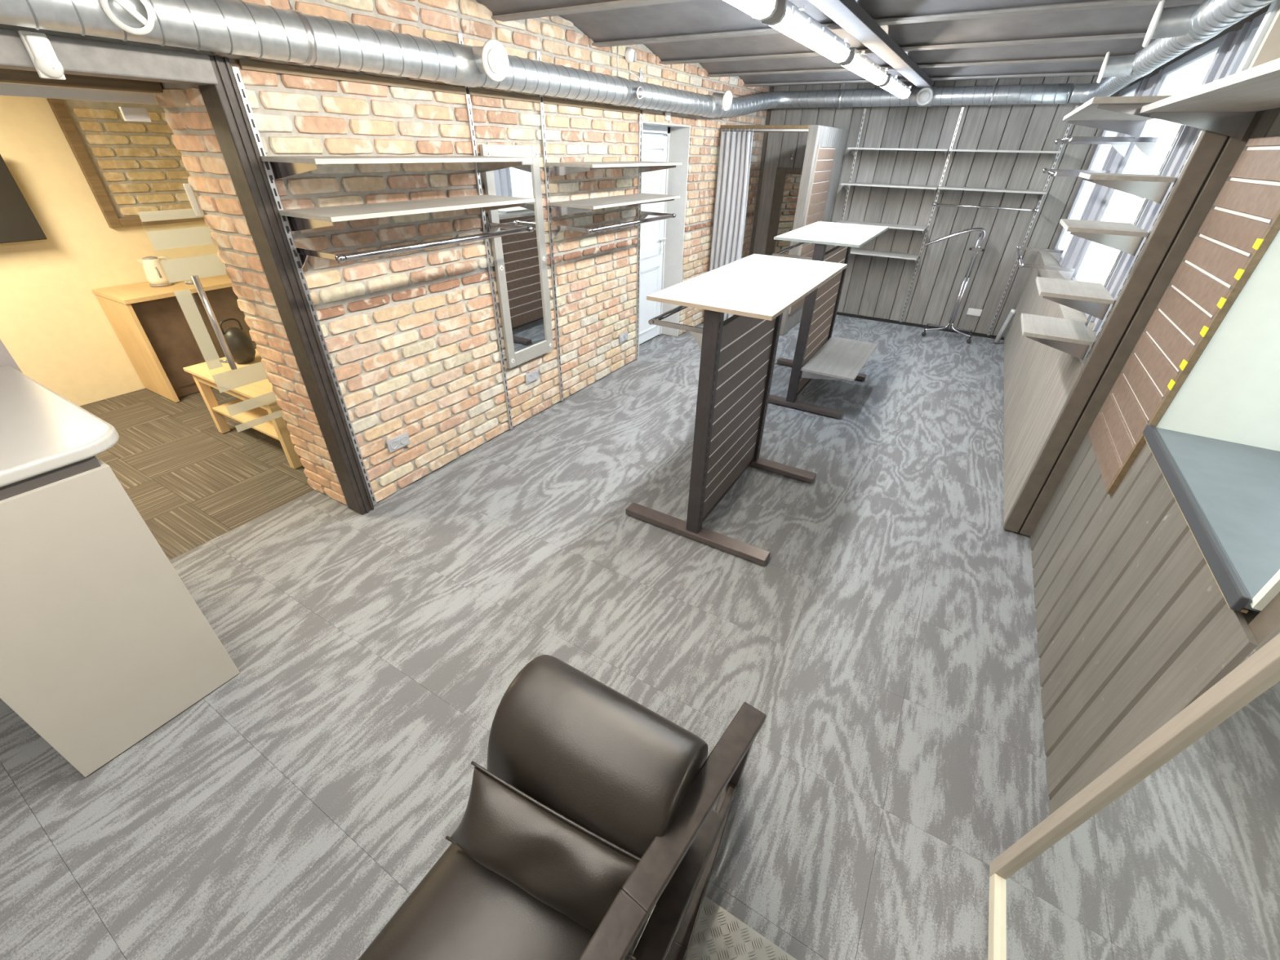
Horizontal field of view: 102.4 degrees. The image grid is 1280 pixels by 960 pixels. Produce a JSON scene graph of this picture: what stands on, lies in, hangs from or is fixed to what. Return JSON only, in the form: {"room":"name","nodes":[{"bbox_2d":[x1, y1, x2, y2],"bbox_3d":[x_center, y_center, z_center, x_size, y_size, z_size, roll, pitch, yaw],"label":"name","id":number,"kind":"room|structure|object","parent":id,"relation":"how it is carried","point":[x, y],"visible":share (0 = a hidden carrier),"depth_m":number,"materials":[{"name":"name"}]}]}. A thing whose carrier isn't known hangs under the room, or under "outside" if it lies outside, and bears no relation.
{"room":"clothing store","nodes":[
{"label":"clothing store","id":0,"kind":"room"},
{"bbox_2d":[0,339,22,373],"bbox_3d":[-3.060,-0.032,1.551,0.120,2.060,1.740,19,37,25],"label":"wall partition","id":1,"kind":"structure","parent":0,"point":[6,358],"depth_m":2.09,"materials":[{"name":"white paint"}]},
{"bbox_2d":[0,81,226,405],"bbox_3d":[-4.710,-1.682,3.647,0.154,2.500,4.600,19,37,25],"label":"wall","id":2,"kind":"structure","parent":0,"point":[57,331],"depth_m":4.05,"materials":[{"name":"beige paint"}]},
{"bbox_2d":[0,154,47,243],"bbox_3d":[-4.681,-1.804,3.330,0.139,0.550,0.980,19,37,25],"label":"television","id":3,"kind":"object","parent":2,"relation":"attached to","point":[18,223],"visible":1,"depth_m":3.64,"materials":[{"name":"black plastic"}]},
{"bbox_2d":[0,82,158,104],"bbox_3d":[-2.795,-1.071,1.308,0.024,0.038,2.610,19,37,25],"label":"trim","id":4,"kind":"structure","parent":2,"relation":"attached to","point":[6,89],"depth_m":2.05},
{"bbox_2d":[46,97,122,227],"bbox_3d":[-4.232,-2.405,3.935,0.050,0.860,0.070,19,37,25],"label":"trim","id":5,"kind":"structure","parent":2,"relation":"attached to","point":[63,117],"depth_m":3.91,"materials":[{"name":"brown wood"}]},
{"bbox_2d":[118,106,151,122],"bbox_3d":[-2.174,-1.574,2.218,0.022,0.050,0.090,19,37,25],"label":"clamp","id":6,"kind":"object","parent":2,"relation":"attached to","point":[129,113],"visible":1,"depth_m":2.21,"materials":[{"name":"white plastic"}]},
{"bbox_2d":[118,211,204,226],"bbox_3d":[-3.918,-2.357,4.604,0.050,0.065,1.180,19,37,25],"label":"trim","id":7,"kind":"structure","parent":2,"relation":"attached to","point":[135,220],"depth_m":4.29,"materials":[{"name":"brown wood"}]},
{"bbox_2d":[0,0,769,502],"bbox_3d":[-0.897,-1.868,3.933,0.506,2.640,9.100,19,37,25],"label":"wall","id":8,"kind":"structure","parent":0,"point":[411,337],"depth_m":3.18,"materials":[{"name":"brick"}]},
{"bbox_2d":[17,30,66,79],"bbox_3d":[-1.861,-1.326,1.609,0.052,0.115,0.064,19,37,25],"label":"detector","id":9,"kind":"object","parent":8,"relation":"attached to","point":[39,48],"visible":1,"depth_m":1.60,"materials":[{"name":"white plastic"}]},
{"bbox_2d":[0,68,163,93],"bbox_3d":[-2.740,-1.116,1.241,0.100,0.110,2.610,19,37,25],"label":"trim","id":10,"kind":"structure","parent":8,"relation":"attached to","point":[15,76],"depth_m":2.00,"materials":[{"name":"brown wood"}]},
{"bbox_2d":[0,28,217,85],"bbox_3d":[-2.361,-0.993,1.053,0.140,0.090,2.614,19,37,25],"label":"trim","id":11,"kind":"structure","parent":8,"relation":"attached to","point":[77,56],"depth_m":1.76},
{"bbox_2d":[137,208,281,432],"bbox_3d":[-2.183,-0.754,2.725,0.076,2.008,0.255,19,37,25],"label":"door","id":12,"kind":"structure","parent":8,"relation":"in","point":[194,268],"depth_m":2.59,"materials":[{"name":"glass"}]},
{"bbox_2d":[155,82,347,505],"bbox_3d":[-1.892,-0.779,2.710,0.524,2.100,0.095,19,37,25],"label":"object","id":13,"kind":"structure","parent":8,"relation":"in","point":[186,113],"depth_m":2.53,"materials":[{"name":"brick"}]},
{"bbox_2d":[182,183,202,217],"bbox_3d":[-2.131,-1.333,2.455,0.020,0.140,0.027,19,37,25],"label":"intercom","id":14,"kind":"object","parent":13,"relation":"attached to","point":[188,190],"visible":1,"depth_m":2.45,"materials":[{"name":"plastic"}]},
{"bbox_2d":[198,54,373,515],"bbox_3d":[-1.694,-0.732,2.585,0.142,2.165,0.085,19,37,25],"label":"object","id":15,"kind":"structure","parent":8,"relation":"attached to","point":[223,101],"depth_m":2.38,"materials":[{"name":"black metal"}]},
{"bbox_2d":[231,66,377,505],"bbox_3d":[-1.626,-0.742,2.617,0.013,2.130,0.026,19,37,25],"label":"rail","id":16,"kind":"object","parent":8,"relation":"attached to","point":[236,71],"visible":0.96,"depth_m":2.46,"materials":[{"name":"metal"}]},
{"bbox_2d":[260,155,531,179],"bbox_3d":[-1.119,-1.569,2.585,0.400,0.088,1.270,19,37,25],"label":"wall shelf","id":17,"kind":"object","parent":16,"relation":"attached to","point":[279,166],"visible":1,"depth_m":2.27,"materials":[{"name":"grey wood"}]},
{"bbox_2d":[293,222,533,270],"bbox_3d":[-1.135,-1.272,2.795,0.367,0.105,1.274,19,37,25],"label":"hanging rail","id":18,"kind":"object","parent":16,"relation":"attached to","point":[302,254],"visible":1,"depth_m":2.52,"materials":[{"name":"silver metal"}]},
{"bbox_2d":[386,431,410,453],"bbox_3d":[-1.503,-0.235,3.208,0.016,0.080,0.150,19,37,25],"label":"power socket","id":19,"kind":"object","parent":8,"relation":"attached to","point":[400,441],"visible":1,"depth_m":3.20,"materials":[{"name":"white plastic"}]},
{"bbox_2d":[236,59,643,114],"bbox_3d":[-0.788,-2.379,3.197,0.018,0.030,3.150,19,37,25],"label":"trim","id":20,"kind":"structure","parent":8,"relation":"attached to","point":[243,64],"depth_m":2.60,"materials":[{"name":"brown wood"}]},
{"bbox_2d":[457,33,512,429],"bbox_3d":[-0.998,-1.410,3.432,0.013,2.390,0.026,19,37,25],"label":"rail","id":21,"kind":"object","parent":8,"relation":"attached to","point":[459,35],"visible":0.85,"depth_m":3.39,"materials":[{"name":"metal"}]},
{"bbox_2d":[278,195,534,231],"bbox_3d":[-1.123,-1.397,2.696,0.400,0.088,1.270,19,37,25],"label":"wall shelf","id":22,"kind":"object","parent":21,"relation":"attached to","point":[296,220],"visible":1,"depth_m":2.46,"materials":[{"name":"grey wood"}]},
{"bbox_2d":[479,144,553,368],"bbox_3d":[-0.831,-1.536,3.642,0.036,1.400,0.510,19,37,25],"label":"mirror","id":23,"kind":"object","parent":8,"relation":"attached to","point":[520,260],"visible":0.98,"depth_m":3.62,"materials":[{"name":"silver metal"}]},
{"bbox_2d":[536,50,563,400],"bbox_3d":[-0.666,-1.705,3.901,0.013,2.390,0.026,19,37,25],"label":"rail","id":24,"kind":"object","parent":8,"relation":"attached to","point":[538,56],"visible":0.95,"depth_m":3.83,"materials":[{"name":"metal"}]},
{"bbox_2d":[550,211,675,239],"bbox_3d":[-0.172,-2.073,4.197,0.367,0.105,1.311,19,37,25],"label":"hanging rail","id":25,"kind":"object","parent":24,"relation":"attached to","point":[555,229],"visible":1,"depth_m":3.90,"materials":[{"name":"silver metal"}]},
{"bbox_2d":[545,160,682,177],"bbox_3d":[-0.151,-2.399,3.977,0.400,0.088,1.305,19,37,25],"label":"wall shelf","id":26,"kind":"object","parent":24,"relation":"attached to","point":[554,169],"visible":1,"depth_m":3.60,"materials":[{"name":"grey wood"}]},
{"bbox_2d":[547,193,680,216],"bbox_3d":[-0.156,-2.193,4.110,0.400,0.088,1.305,19,37,25],"label":"wall shelf","id":27,"kind":"object","parent":24,"relation":"attached to","point":[580,206],"visible":1,"depth_m":3.83,"materials":[{"name":"grey wood"}]},
{"bbox_2d":[625,47,639,80],"bbox_3d":[-0.041,-3.243,4.077,0.058,0.265,0.222,19,37,25],"label":"smoke detector","id":28,"kind":"object","parent":8,"relation":"attached to","point":[630,54],"visible":0.96,"depth_m":3.97,"materials":[{"name":"white plastic"}]},
{"bbox_2d":[635,67,642,359],"bbox_3d":[-0.012,-2.305,4.815,0.013,2.430,0.026,19,37,25],"label":"rail","id":29,"kind":"object","parent":8,"relation":"attached to","point":[641,68],"visible":0.88,"depth_m":4.81,"materials":[{"name":"metal"}]},
{"bbox_2d":[637,120,643,358],"bbox_3d":[-0.107,-2.223,5.017,0.258,2.090,0.014,19,37,25],"label":"trim","id":30,"kind":"structure","parent":8,"relation":"attached to","point":[642,121],"depth_m":4.98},
{"bbox_2d":[639,124,670,344],"bbox_3d":[0.062,-2.453,5.379,0.129,2.090,0.920,19,37,25],"label":"door","id":31,"kind":"structure","parent":8,"relation":"in","point":[655,139],"depth_m":5.42,"materials":[{"name":"white plastic"}]},
{"bbox_2d":[662,125,690,336],"bbox_3d":[0.362,-2.639,5.676,0.264,2.090,0.016,19,37,25],"label":"trim","id":32,"kind":"structure","parent":8,"relation":"attached to","point":[679,139],"depth_m":5.51,"materials":[{"name":"white paint"}]},
{"bbox_2d":[0,314,1051,959],"bbox_3d":[-0.671,-0.649,4.542,7.030,0.060,9.100,19,37,25],"label":"floor","id":33,"kind":"structure","parent":0,"point":[885,639],"depth_m":2.27,"materials":[{"name":"grey carpet"}]},
{"bbox_2d":[0,365,239,777],"bbox_3d":[-2.266,0.295,1.940,1.095,1.106,0.620,19,37,25],"label":"counter","id":34,"kind":"object","parent":33,"relation":"on","point":[104,643],"depth_m":1.68,"materials":[{"name":"laminate"}]},
{"bbox_2d":[91,274,256,402],"bbox_3d":[-3.822,-1.423,4.787,0.595,0.849,1.430,19,37,25],"label":"desk","id":35,"kind":"object","parent":33,"relation":"on","point":[150,323],"depth_m":4.31,"materials":[{"name":"brown wood"}]},
{"bbox_2d":[137,256,173,287],"bbox_3d":[-3.993,-1.736,4.274,0.202,0.222,0.159,-15,36,-23],"label":"kettle","id":36,"kind":"object","parent":35,"relation":"on","point":[156,276],"visible":0.74,"depth_m":4.23,"materials":[{"name":"plastic"}]},
{"bbox_2d":[91,274,232,304],"bbox_3d":[-3.814,-1.765,4.566,0.595,0.035,1.430,19,37,25],"label":"countertop","id":37,"kind":"structure","parent":35,"relation":"on","point":[138,292],"depth_m":4.19,"materials":[{"name":"brown wood"}]},
{"bbox_2d":[182,348,302,468],"bbox_3d":[-2.679,-0.542,3.770,1.080,0.514,0.500,19,37,25],"label":"table","id":38,"kind":"object","parent":33,"relation":"on","point":[277,428],"visible":0.4,"depth_m":3.61,"materials":[{"name":"brown wood"}]},
{"bbox_2d":[219,318,255,363],"bbox_3d":[-2.903,-1.002,3.707,0.173,0.316,0.176,19,37,25],"label":"kettlebell","id":39,"kind":"object","parent":38,"relation":"on","point":[242,348],"visible":0.92,"depth_m":3.67,"materials":[{"name":"plastic"}]},
{"bbox_2d":[212,399,291,439],"bbox_3d":[-2.680,-0.498,3.798,0.900,0.020,0.440,19,37,25],"label":"shelf","id":40,"kind":"object","parent":38,"relation":"attached to","point":[267,428],"depth_m":3.72,"materials":[{"name":"brown wood"}]},
{"bbox_2d":[629,895,796,959],"bbox_3d":[-0.171,1.655,0.926,1.250,0.008,1.655,19,37,25],"label":"rug","id":41,"kind":"object","parent":33,"relation":"on","point":[718,935],"visible":0.11,"depth_m":1.47,"materials":[{"name":"beige fabric"}]},
{"bbox_2d":[358,654,766,959],"bbox_3d":[-0.161,0.972,1.299,0.595,0.740,1.272,19,37,25],"label":"armchair","id":42,"kind":"object","parent":41,"relation":"on","point":[623,771],"visible":0.8,"depth_m":1.19,"materials":[{"name":"black leather"}]},
{"bbox_2d":[358,842,651,959],"bbox_3d":[-0.327,1.078,1.145,0.500,0.175,0.780,19,37,25],"label":"seat cushion","id":43,"kind":"object","parent":42,"relation":"on","point":[461,909],"depth_m":1.14,"materials":[{"name":"black leather"}]},
{"bbox_2d":[445,760,640,959],"bbox_3d":[-0.214,0.861,1.186,0.535,0.170,0.148,15,35,20],"label":"lumbar pillow","id":44,"kind":"object","parent":42,"relation":"on","point":[575,871],"visible":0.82,"depth_m":1.15,"materials":[{"name":"black leather"}]},
{"bbox_2d":[625,253,847,565],"bbox_3d":[0.659,-0.529,3.120,0.885,1.317,1.412,19,37,25],"label":"display stand","id":45,"kind":"object","parent":33,"relation":"on","point":[738,354],"visible":1,"depth_m":2.83,"materials":[{"name":"wood"}]},
{"bbox_2d":[648,305,702,350],"bbox_3d":[0.416,-0.903,2.821,0.302,0.132,0.964,19,37,25],"label":"rail","id":46,"kind":"object","parent":45,"relation":"attached to","point":[697,332],"visible":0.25,"depth_m":2.46,"materials":[{"name":"silver metal"}]},
{"bbox_2d":[764,167,802,255],"bbox_3d":[1.943,-3.222,6.965,0.035,1.705,0.540,-24,40,-33],"label":"mirror","id":47,"kind":"object","parent":33,"relation":"on","point":[787,183],"visible":0.33,"depth_m":6.79,"materials":[{"name":"mirror"}]},
{"bbox_2d":[768,221,888,418],"bbox_3d":[1.653,-1.497,4.634,0.885,1.337,1.306,19,37,25],"label":"display stand","id":48,"kind":"object","parent":33,"relation":"on","point":[820,306],"visible":0.77,"depth_m":4.39,"materials":[{"name":"wood"}]},
{"bbox_2d":[772,241,836,260],"bbox_3d":[1.436,-1.913,4.383,0.322,0.132,1.014,19,37,25],"label":"hanging rail","id":49,"kind":"object","parent":48,"relation":"attached to","point":[778,253],"visible":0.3,"depth_m":4.04,"materials":[{"name":"silver metal"}]},
{"bbox_2d":[800,336,877,381],"bbox_3d":[1.813,-1.081,4.655,0.430,0.093,1.070,19,37,25],"label":"shelf","id":50,"kind":"object","parent":48,"relation":"attached to","point":[839,358],"visible":1,"depth_m":4.52,"materials":[{"name":"grey wood"}]},
{"bbox_2d":[921,227,986,343],"bbox_3d":[3.685,-2.324,6.095,0.808,1.215,0.318,19,37,25],"label":"stand","id":51,"kind":"object","parent":33,"relation":"on","point":[976,249],"visible":1,"depth_m":6.01,"materials":[{"name":"silver metal"}]},
{"bbox_2d":[993,309,1016,343],"bbox_3d":[4.314,-1.815,6.090,0.157,0.390,0.057,-14,36,-22],"label":"pipe","id":52,"kind":"object","parent":33,"relation":"on","point":[1011,313],"visible":1,"depth_m":6.07,"materials":[{"name":"white metal"}]},
{"bbox_2d":[987,633,1279,959],"bbox_3d":[0.888,0.843,0.733,0.167,1.596,1.195,19,37,25],"label":"floor mirror","id":53,"kind":"object","parent":33,"relation":"on","point":[1171,852],"visible":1,"depth_m":1.05,"materials":[{"name":"brown wood"}]},
{"bbox_2d":[779,124,848,335],"bbox_3d":[2.081,-2.978,6.232,0.095,2.120,1.399,19,37,25],"label":"wall","id":54,"kind":"structure","parent":0,"point":[821,135],"depth_m":5.68,"materials":[{"name":"white paint"}]},
{"bbox_2d":[709,128,808,320],"bbox_3d":[1.242,-2.790,5.914,0.965,2.059,0.098,19,37,25],"label":"curtain","id":55,"kind":"object","parent":54,"relation":"hanging from","point":[735,144],"visible":0.71,"depth_m":5.79,"materials":[{"name":"fabric"}]},
{"bbox_2d":[720,124,809,132],"bbox_3d":[1.295,-3.687,5.404,0.965,0.060,0.050,19,37,25],"label":"curtain rod","id":56,"kind":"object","parent":54,"relation":"attached to","point":[723,126],"depth_m":5.36,"materials":[{"name":"brown wood"}]},
{"bbox_2d":[788,145,835,314],"bbox_3d":[2.001,-2.881,6.001,0.020,1.705,0.755,19,37,25],"label":"panel","id":57,"kind":"object","parent":54,"relation":"attached to","point":[824,156],"visible":0.48,"depth_m":5.75,"materials":[{"name":"wood"}]},
{"bbox_2d":[475,0,1204,88],"bbox_3d":[0.774,-2.303,2.326,4.520,0.265,9.280,19,37,25],"label":"ceiling","id":58,"kind":"structure","parent":0,"point":[922,42],"depth_m":3.30,"materials":[{"name":"paint"}]},
{"bbox_2d":[0,0,732,117],"bbox_3d":[-1.022,-2.147,2.406,0.295,0.443,7.010,19,37,25],"label":"air duct","id":59,"kind":"object","parent":58,"relation":"hanging from","point":[229,27],"visible":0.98,"depth_m":2.16,"materials":[{"name":"metal"}]},
{"bbox_2d":[99,0,155,35],"bbox_3d":[-1.620,-1.481,1.623,0.088,0.124,0.124,27,41,34],"label":"damper","id":60,"kind":"object","parent":59,"relation":"attached to","point":[129,15],"visible":1,"depth_m":1.62,"materials":[{"name":"white plastic"}]},
{"bbox_2d":[723,0,777,21],"bbox_3d":[0.192,-1.663,1.661,0.131,0.090,1.290,19,37,25],"label":"ceiling light","id":61,"kind":"object","parent":58,"relation":"attached to","point":[761,10],"visible":1,"depth_m":2.04,"materials":[{"name":"white plastic"}]},
{"bbox_2d":[761,0,851,63],"bbox_3d":[0.900,-2.294,2.662,0.131,0.090,1.290,19,37,25],"label":"ceiling light","id":62,"kind":"object","parent":58,"relation":"attached to","point":[790,20],"visible":0.88,"depth_m":2.50,"materials":[{"name":"white plastic"}]},
{"bbox_2d":[836,48,888,85],"bbox_3d":[1.609,-2.926,3.664,0.131,0.090,1.290,19,37,25],"label":"ceiling light","id":63,"kind":"object","parent":58,"relation":"attached to","point":[858,63],"visible":0.88,"depth_m":3.54,"materials":[{"name":"white plastic"}]},
{"bbox_2d":[876,73,911,98],"bbox_3d":[2.317,-3.557,4.666,0.131,0.090,1.290,19,37,25],"label":"ceiling light","id":64,"kind":"object","parent":58,"relation":"attached to","point":[893,85],"visible":0.8,"depth_m":4.55,"materials":[{"name":"white plastic"}]},
{"bbox_2d":[880,78,910,98],"bbox_3d":[2.309,-3.547,4.678,0.104,0.054,1.230,19,37,25],"label":"diffuser","id":65,"kind":"object","parent":64,"relation":"attached to","point":[895,86],"depth_m":4.62,"materials":[{"name":"white plastic"}]},
{"bbox_2d":[716,78,1073,117],"bbox_3d":[2.432,-3.772,5.024,3.048,0.438,1.770,19,37,25],"label":"air duct","id":66,"kind":"object","parent":58,"relation":"hanging from","point":[1033,94],"visible":0.96,"depth_m":5.39,"materials":[{"name":"silver metal"}]},
{"bbox_2d":[1068,0,1275,102],"bbox_3d":[2.053,-1.691,1.747,0.308,0.188,8.792,19,37,25],"label":"air duct","id":67,"kind":"object","parent":58,"relation":"hanging from","point":[1175,30],"visible":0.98,"depth_m":2.35,"materials":[{"name":"silver metal"}]},
{"bbox_2d":[749,75,1130,337],"bbox_3d":[3.175,-3.309,6.301,3.652,2.640,0.122,19,37,25],"label":"wall","id":68,"kind":"structure","parent":0,"point":[874,286],"depth_m":6.04,"materials":[{"name":"paint"}]},
{"bbox_2d":[840,108,866,220],"bbox_3d":[2.591,-3.341,6.598,0.026,2.310,0.013,19,37,25],"label":"rail","id":69,"kind":"object","parent":68,"relation":"attached to","point":[864,109],"visible":0.52,"depth_m":6.26,"materials":[{"name":"metal"}]},
{"bbox_2d":[836,220,927,234],"bbox_3d":[2.938,-3.076,6.302,1.000,0.090,0.302,19,37,25],"label":"wall shelf","id":70,"kind":"object","parent":69,"relation":"attached to","point":[922,228],"visible":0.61,"depth_m":6.21,"materials":[{"name":"grey wood"}]},
{"bbox_2d":[849,248,919,262],"bbox_3d":[2.937,-2.810,6.470,1.010,0.090,0.302,19,37,25],"label":"wall shelf","id":71,"kind":"object","parent":69,"relation":"attached to","point":[860,251],"visible":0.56,"depth_m":6.36,"materials":[{"name":"grey wood"}]},
{"bbox_2d":[840,182,939,195],"bbox_3d":[2.931,-3.434,6.081,1.045,0.090,0.302,19,37,25],"label":"wall shelf","id":72,"kind":"object","parent":69,"relation":"attached to","point":[845,184],"visible":0.97,"depth_m":5.99,"materials":[{"name":"grey wood"}]},
{"bbox_2d":[847,147,948,159],"bbox_3d":[2.937,-3.736,5.886,1.045,0.090,0.302,19,37,25],"label":"wall shelf","id":73,"kind":"object","parent":69,"relation":"attached to","point":[852,149],"visible":0.97,"depth_m":5.77,"materials":[{"name":"grey wood"}]},
{"bbox_2d":[836,311,1004,340],"bbox_3d":[3.035,-2.215,7.008,3.450,0.030,0.039,19,37,25],"label":"baseboard","id":74,"kind":"structure","parent":68,"relation":"attached to","point":[980,335],"depth_m":6.74,"materials":[{"name":"black plastic"}]},
{"bbox_2d":[899,106,964,322],"bbox_3d":[3.458,-3.046,6.171,0.026,2.310,0.013,19,37,25],"label":"rail","id":75,"kind":"object","parent":68,"relation":"attached to","point":[962,108],"visible":0.96,"depth_m":6.09,"materials":[{"name":"metal"}]},
{"bbox_2d":[932,201,1039,212],"bbox_3d":[3.813,-3.034,5.712,1.015,0.035,0.300,19,37,25],"label":"hanging rail","id":76,"kind":"object","parent":75,"relation":"attached to","point":[934,204],"visible":1,"depth_m":5.59,"materials":[{"name":"silver metal"}]},
{"bbox_2d":[986,105,1079,335],"bbox_3d":[4.325,-2.752,5.744,0.026,2.310,0.013,19,37,25],"label":"rail","id":77,"kind":"object","parent":68,"relation":"attached to","point":[1076,106],"visible":0.8,"depth_m":5.72,"materials":[{"name":"metal"}]},
{"bbox_2d":[937,186,1047,199],"bbox_3d":[3.823,-3.135,5.639,1.015,0.090,0.302,19,37,25],"label":"wall shelf","id":78,"kind":"object","parent":77,"relation":"attached to","point":[941,188],"visible":1,"depth_m":5.54,"materials":[{"name":"grey wood"}]},
{"bbox_2d":[948,149,1060,160],"bbox_3d":[3.821,-3.436,5.450,0.995,0.090,0.302,19,37,25],"label":"wall shelf","id":79,"kind":"object","parent":77,"relation":"attached to","point":[1055,153],"visible":1,"depth_m":5.32,"materials":[{"name":"grey wood"}]},
{"bbox_2d":[1004,3,1279,815],"bbox_3d":[2.407,-0.708,2.246,0.520,2.640,8.980,19,37,25],"label":"wall","id":80,"kind":"structure","parent":0,"point":[1134,624],"depth_m":1.84,"materials":[{"name":"paint"}]},
{"bbox_2d":[1038,251,1097,370],"bbox_3d":[3.437,-1.531,4.129,0.225,0.018,4.385,19,37,25],"label":"trim","id":81,"kind":"structure","parent":80,"relation":"attached to","point":[1066,313],"depth_m":3.52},
{"bbox_2d":[1084,124,1185,328],"bbox_3d":[2.465,-1.228,2.593,0.013,1.100,0.026,19,37,25],"label":"rail","id":82,"kind":"object","parent":81,"relation":"on","point":[1182,127],"visible":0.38,"depth_m":2.52,"materials":[{"name":"metal"}]},
{"bbox_2d":[1062,95,1172,137],"bbox_3d":[2.436,-1.819,2.613,0.410,0.110,1.480,19,37,25],"label":"wall shelf","id":83,"kind":"object","parent":82,"relation":"attached to","point":[1120,114],"visible":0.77,"depth_m":2.67,"materials":[{"name":"grey wood"}]},
{"bbox_2d":[1084,128,1202,364],"bbox_3d":[2.270,-1.054,2.317,0.013,1.100,0.026,19,37,25],"label":"rail","id":84,"kind":"object","parent":81,"relation":"on","point":[1201,131],"visible":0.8,"depth_m":2.30,"materials":[{"name":"metal"}]},
{"bbox_2d":[1020,313,1093,359],"bbox_3d":[2.222,-0.780,2.786,0.293,0.100,0.440,19,37,25],"label":"shelf","id":85,"kind":"object","parent":84,"relation":"attached to","point":[1073,337],"visible":1,"depth_m":2.66,"materials":[{"name":"grey wood"}]},
{"bbox_2d":[1035,276,1114,319],"bbox_3d":[2.225,-0.948,2.677,0.293,0.100,0.440,19,37,25],"label":"shelf","id":86,"kind":"object","parent":84,"relation":"attached to","point":[1093,299],"visible":1,"depth_m":2.54,"materials":[{"name":"grey wood"}]},
{"bbox_2d":[1059,218,1148,256],"bbox_3d":[2.231,-1.192,2.520,0.293,0.100,0.440,19,37,25],"label":"shelf","id":87,"kind":"object","parent":84,"relation":"attached to","point":[1127,237],"visible":1,"depth_m":2.37,"materials":[{"name":"grey wood"}]},
{"bbox_2d":[1078,172,1176,204],"bbox_3d":[2.234,-1.368,2.406,0.293,0.100,0.440,19,37,25],"label":"shelf","id":88,"kind":"object","parent":84,"relation":"attached to","point":[1154,188],"visible":1,"depth_m":2.24,"materials":[{"name":"grey wood"}]},
{"bbox_2d":[1003,129,1227,533],"bbox_3d":[2.246,-0.569,2.540,0.076,2.058,0.045,19,37,25],"label":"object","id":89,"kind":"structure","parent":80,"relation":"attached to","point":[1209,144],"depth_m":2.38,"materials":[{"name":"paint"}]},
{"bbox_2d":[1013,136,1229,534],"bbox_3d":[2.286,-0.555,2.531,0.040,2.070,0.030,19,37,25],"label":"trim","id":90,"kind":"structure","parent":80,"relation":"attached to","point":[1228,137],"depth_m":2.38,"materials":[{"name":"brown wood"}]},
{"bbox_2d":[1019,110,1264,536],"bbox_3d":[2.313,-0.543,2.502,0.071,2.058,0.035,19,37,25],"label":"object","id":91,"kind":"structure","parent":80,"relation":"attached to","point":[1232,150],"depth_m":2.34,"materials":[{"name":"paint"}]},
{"bbox_2d":[1062,22,1252,331],"bbox_3d":[3.513,-2.121,3.728,0.100,1.412,4.400,19,37,25],"label":"window frame","id":92,"kind":"object","parent":80,"relation":"attached to","point":[1148,85],"visible":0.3,"depth_m":3.11,"materials":[{"name":"paint"}]},
{"bbox_2d":[1053,80,1143,266],"bbox_3d":[4.316,-2.864,4.903,0.049,1.410,1.070,19,37,25],"label":"window","id":93,"kind":"structure","parent":92,"relation":"attached to","point":[1100,157],"depth_m":4.96,"materials":[{"name":"glass"}]},
{"bbox_2d":[1016,31,1237,321],"bbox_3d":[3.311,-2.216,3.866,0.518,1.410,2.400,19,37,25],"label":"window","id":94,"kind":"structure","parent":92,"relation":"attached to","point":[1095,262],"depth_m":3.30,"materials":[{"name":"glass"}]},
{"bbox_2d":[1095,11,1266,336],"bbox_3d":[2.573,-1.310,2.438,0.049,1.410,0.580,19,37,25],"label":"window","id":95,"kind":"structure","parent":92,"relation":"attached to","point":[1256,22],"depth_m":2.34,"materials":[{"name":"glass"}]},
{"bbox_2d":[1088,136,1279,494],"bbox_3d":[2.101,-0.605,2.012,0.026,1.230,0.657,19,37,25],"label":"panel","id":96,"kind":"object","parent":80,"relation":"attached to","point":[1238,226],"visible":1,"depth_m":1.93,"materials":[{"name":"wood"}]},
{"bbox_2d":[1139,57,1279,140],"bbox_3d":[1.576,-0.884,1.200,0.335,0.110,2.270,19,37,25],"label":"wall shelf","id":97,"kind":"object","parent":80,"relation":"attached to","point":[1228,105],"visible":1,"depth_m":1.66,"materials":[{"name":"grey wood"}]},
{"bbox_2d":[1142,423,1279,613],"bbox_3d":[1.865,0.117,1.487,0.478,0.051,1.063,19,37,25],"label":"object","id":98,"kind":"structure","parent":80,"relation":"on","point":[1227,494],"depth_m":1.53,"materials":[{"name":"stone"}]},
{"bbox_2d":[1235,0,1279,73],"bbox_3d":[2.290,-1.195,2.187,0.035,1.482,0.060,19,37,25],"label":"trim","id":99,"kind":"structure","parent":80,"relation":"attached to","point":[1274,6],"depth_m":1.90,"materials":[{"name":"white plastic"}]},
{"bbox_2d":[1155,230,1279,610],"bbox_3d":[1.889,-0.418,1.135,0.460,1.260,1.090,19,37,25],"label":"wall niche","id":100,"kind":"object","parent":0,"point":[1232,392],"visible":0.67,"depth_m":1.77,"materials":[{"name":"white paint"}]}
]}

